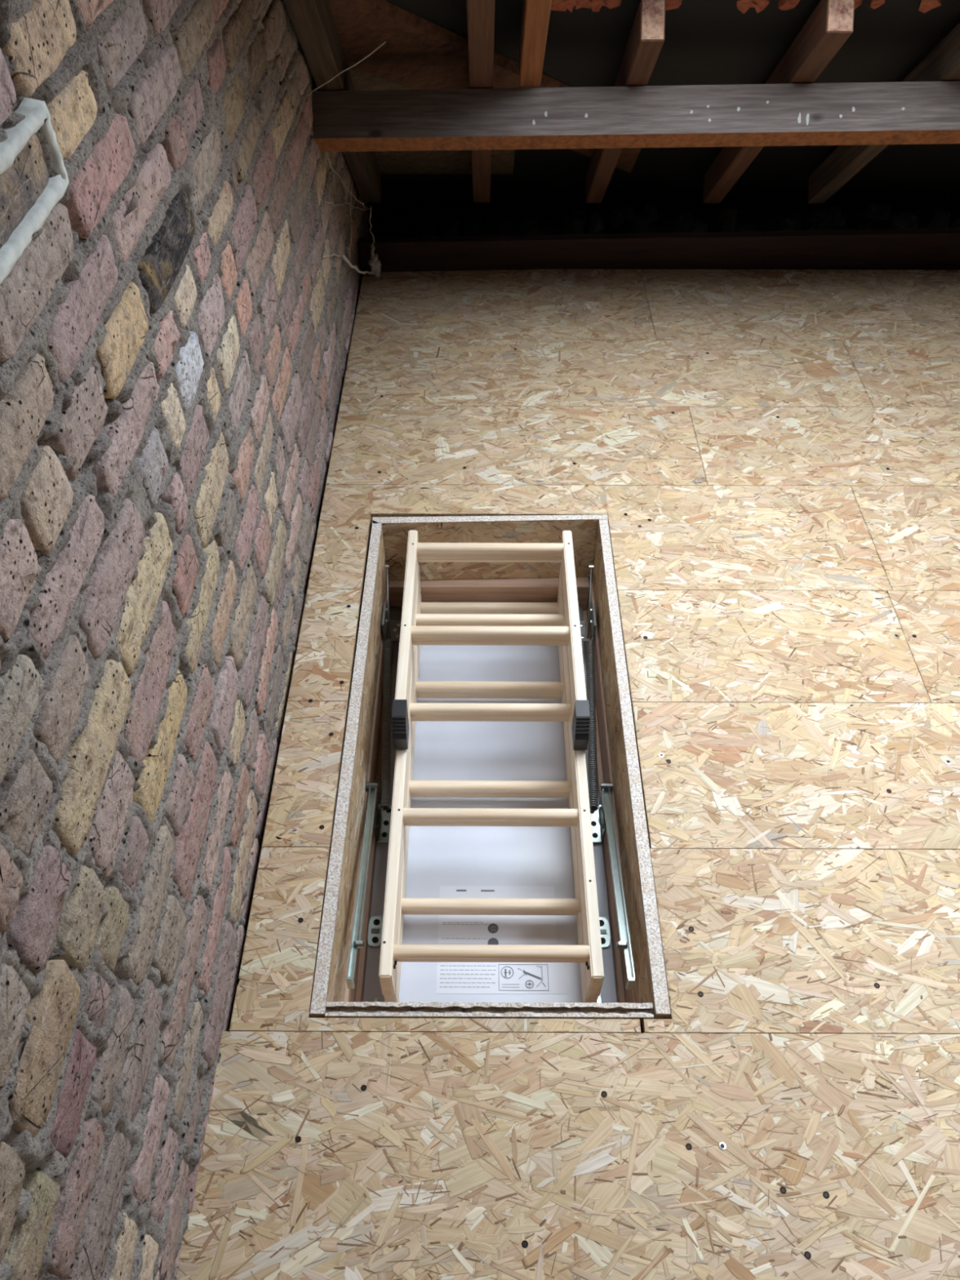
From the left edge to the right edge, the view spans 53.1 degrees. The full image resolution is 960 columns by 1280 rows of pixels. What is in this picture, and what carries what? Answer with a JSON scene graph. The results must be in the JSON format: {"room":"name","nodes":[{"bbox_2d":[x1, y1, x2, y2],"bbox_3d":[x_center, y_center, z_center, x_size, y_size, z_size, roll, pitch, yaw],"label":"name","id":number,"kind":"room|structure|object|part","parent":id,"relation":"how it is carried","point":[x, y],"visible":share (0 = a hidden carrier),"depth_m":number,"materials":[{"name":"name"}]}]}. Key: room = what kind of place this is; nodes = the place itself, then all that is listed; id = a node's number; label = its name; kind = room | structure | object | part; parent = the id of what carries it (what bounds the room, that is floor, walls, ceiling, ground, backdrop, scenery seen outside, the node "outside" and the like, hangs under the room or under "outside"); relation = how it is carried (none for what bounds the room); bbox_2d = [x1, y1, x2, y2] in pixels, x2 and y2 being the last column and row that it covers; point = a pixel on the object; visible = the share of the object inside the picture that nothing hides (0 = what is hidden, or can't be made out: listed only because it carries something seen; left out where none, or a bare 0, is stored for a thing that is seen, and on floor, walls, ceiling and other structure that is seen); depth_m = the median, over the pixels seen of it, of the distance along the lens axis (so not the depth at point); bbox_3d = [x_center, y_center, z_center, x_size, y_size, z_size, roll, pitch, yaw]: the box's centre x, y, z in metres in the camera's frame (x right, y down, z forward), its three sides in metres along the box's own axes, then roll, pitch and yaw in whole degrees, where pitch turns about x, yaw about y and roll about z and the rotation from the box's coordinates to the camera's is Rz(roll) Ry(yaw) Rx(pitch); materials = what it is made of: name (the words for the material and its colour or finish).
{"room":"attic","nodes":[
{"label":"attic","id":0,"kind":"room"},
{"bbox_2d":[0,0,369,1279],"bbox_3d":[-0.551,-0.195,0.435,0.374,3.306,6.438,0,48,0],"label":"wall","id":1,"kind":"structure","parent":0,"point":[176,329],"depth_m":1.05,"materials":[{"name":"brick"}]},
{"bbox_2d":[305,41,386,97],"bbox_3d":[-0.270,-1.132,1.907,0.188,0.118,0.005,15,50,13],"label":"wire","id":2,"kind":"object","parent":1,"relation":"attached to","point":[384,42],"visible":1,"depth_m":1.90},
{"bbox_2d":[322,155,381,276],"bbox_3d":[-0.348,-1.054,2.494,0.053,0.504,0.628,5,48,5],"label":"wire","id":3,"kind":"object","parent":1,"relation":"attached to","point":[375,264],"visible":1,"depth_m":2.77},
{"bbox_2d":[311,80,959,151],"bbox_3d":[1.208,-1.143,2.077,3.170,0.208,0.125,1,48,1],"label":"roof beam","id":4,"kind":"structure","parent":1,"relation":"attached to","point":[891,113],"depth_m":2.08,"materials":[{"name":"wood"}]},
{"bbox_2d":[466,0,494,202],"bbox_3d":[-0.001,-1.063,0.796,0.051,2.744,3.250,0,48,0],"label":"rafter","id":5,"kind":"object","parent":4,"relation":"on","point":[480,13],"visible":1,"depth_m":1.96,"materials":[{"name":"brown wood"}]},
{"bbox_2d":[519,0,551,86],"bbox_3d":[0.103,-1.008,0.401,0.046,2.232,2.639,0,48,0],"label":"rafter","id":6,"kind":"object","parent":4,"relation":"on","point":[535,15],"visible":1,"depth_m":1.88,"materials":[{"name":"brown wood"}]},
{"bbox_2d":[585,0,665,203],"bbox_3d":[0.338,-1.277,2.366,0.048,0.705,0.820,0,48,0],"label":"rafter","id":7,"kind":"object","parent":4,"relation":"on","point":[646,40],"visible":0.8,"depth_m":2.00,"materials":[{"name":"brown wood"}]},
{"bbox_2d":[702,0,854,203],"bbox_3d":[0.691,-1.274,2.349,0.052,0.727,0.846,0,48,0],"label":"rafter","id":8,"kind":"object","parent":4,"relation":"on","point":[830,24],"visible":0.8,"depth_m":2.00,"materials":[{"name":"brown wood"}]},
{"bbox_2d":[808,22,959,203],"bbox_3d":[1.002,-1.272,2.341,0.049,0.737,0.857,0,48,0],"label":"rafter","id":9,"kind":"object","parent":4,"relation":"on","point":[942,63],"visible":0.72,"depth_m":2.49,"materials":[{"name":"brown wood"}]},
{"bbox_2d":[367,217,372,232],"bbox_3d":[1.166,-1.535,3.352,3.698,0.783,0.087,0,48,0],"label":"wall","id":10,"kind":"structure","parent":0,"point":[368,218],"depth_m":3.37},
{"bbox_2d":[176,269,959,1279],"bbox_3d":[1.246,0.980,1.025,3.250,0.019,5.677,0,48,0],"label":"floor","id":11,"kind":"structure","parent":0,"point":[771,457],"depth_m":1.62,"materials":[{"name":"beige wood"}]},
{"bbox_2d":[310,514,671,1032],"bbox_3d":[0.019,0.194,1.846,0.531,0.180,1.126,0,48,0],"label":"frame","id":12,"kind":"object","parent":11,"relation":"in","point":[591,541],"visible":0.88,"depth_m":1.77,"materials":[{"name":"beige wood"}]},
{"bbox_2d":[343,564,635,1003],"bbox_3d":[0.019,0.232,1.904,0.510,0.271,1.100,0,48,0],"label":"hatch","id":13,"kind":"object","parent":12,"relation":"in","point":[482,862],"visible":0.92,"depth_m":1.91,"materials":[{"name":"white wood"}]},
{"bbox_3d":[-0.205,0.403,1.673,0.011,0.159,0.453,-1,48,-1],"label":"folding arm","id":14,"kind":"part","parent":13,"relation":"part of","materials":[{"name":"metal"}]},
{"bbox_3d":[-0.194,0.543,1.787,0.029,0.004,0.059,0,48,0],"label":"keyhole plate","id":15,"kind":"part","parent":13,"relation":"part of","materials":[{"name":"metal"}]},
{"bbox_3d":[-0.190,0.370,1.938,0.029,0.003,0.084,0,48,0],"label":"hinge plate","id":16,"kind":"part","parent":13,"relation":"part of","materials":[{"name":"metal"}]},
{"bbox_3d":[-0.204,-0.085,2.141,0.012,0.104,0.126,0,48,0],"label":"pull rod","id":17,"kind":"part","parent":13,"relation":"part of","materials":[{"name":"metal"}]},
{"bbox_3d":[-0.196,-0.022,2.228,0.033,0.003,0.066,0,48,0],"label":"hinge plate","id":18,"kind":"part","parent":13,"relation":"part of","materials":[{"name":"metal"}]},
{"bbox_3d":[-0.198,-0.062,2.270,0.030,0.005,0.045,0,48,0],"label":"hinge plate","id":19,"kind":"part","parent":13,"relation":"part of","materials":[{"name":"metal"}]},
{"bbox_2d":[378,529,604,1002],"bbox_3d":[0.021,0.206,1.912,0.370,0.266,0.987,0,48,0],"label":"ladder","id":20,"kind":"object","parent":13,"relation":"in","point":[468,624],"visible":0.98,"depth_m":1.92,"materials":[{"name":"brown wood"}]},
{"bbox_3d":[0.228,-0.061,2.268,0.030,0.005,0.045,0,48,0],"label":"hinge plate","id":21,"kind":"part","parent":13,"relation":"part of","materials":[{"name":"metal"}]},
{"bbox_3d":[0.230,-0.021,2.227,0.033,0.003,0.066,0,48,0],"label":"hinge plate","id":22,"kind":"part","parent":13,"relation":"part of","materials":[{"name":"metal"}]},
{"bbox_3d":[0.244,-0.083,2.140,0.012,0.104,0.126,0,48,0],"label":"pull rod","id":23,"kind":"part","parent":13,"relation":"part of","materials":[{"name":"metal"}]},
{"bbox_3d":[0.231,0.372,1.937,0.023,0.003,0.084,0,48,0],"label":"hinge plate","id":24,"kind":"part","parent":13,"relation":"part of","materials":[{"name":"metal"}]},
{"bbox_3d":[0.227,0.544,1.786,0.029,0.004,0.059,0,48,0],"label":"keyhole plate","id":25,"kind":"part","parent":13,"relation":"part of","materials":[{"name":"metal"}]},
{"bbox_3d":[0.239,0.405,1.672,0.011,0.159,0.453,1,48,1],"label":"folding arm","id":26,"kind":"part","parent":13,"relation":"part of","materials":[{"name":"metal"}]},
{"bbox_2d":[359,227,959,275],"bbox_3d":[1.262,-1.187,2.946,3.245,0.134,0.035,-1,48,-1],"label":"wall plate","id":27,"kind":"object","parent":11,"relation":"on","point":[905,249],"visible":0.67,"depth_m":2.90,"materials":[{"name":"brown wood"}]},
{"bbox_2d":[366,0,959,217],"bbox_3d":[1.175,-0.231,0.095,3.741,3.307,6.394,0,48,0],"label":"roof","id":28,"kind":"structure","parent":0,"point":[706,42],"depth_m":2.24,"materials":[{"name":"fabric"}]},
{"bbox_2d":[282,0,381,202],"bbox_3d":[-0.330,-1.064,0.797,0.057,2.744,3.250,0,48,0],"label":"rafter","id":29,"kind":"object","parent":28,"relation":"attached to","point":[313,22],"visible":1,"depth_m":1.98,"materials":[{"name":"brown wood"}]},
{"bbox_2d":[346,64,515,173],"bbox_3d":[-0.127,-1.349,2.492,0.448,0.499,0.570,0,48,0],"label":"board","id":30,"kind":"object","parent":29,"relation":"attached to","point":[437,162],"visible":0.2,"depth_m":2.74,"materials":[{"name":"brown wood"}]},
{"bbox_2d":[327,0,641,173],"bbox_3d":[0.026,-1.333,2.277,1.185,0.777,0.244,-31,55,-25],"label":"board","id":31,"kind":"object","parent":29,"relation":"attached to","point":[417,53],"visible":0.36,"depth_m":2.10,"materials":[{"name":"brown wood"}]}
]}

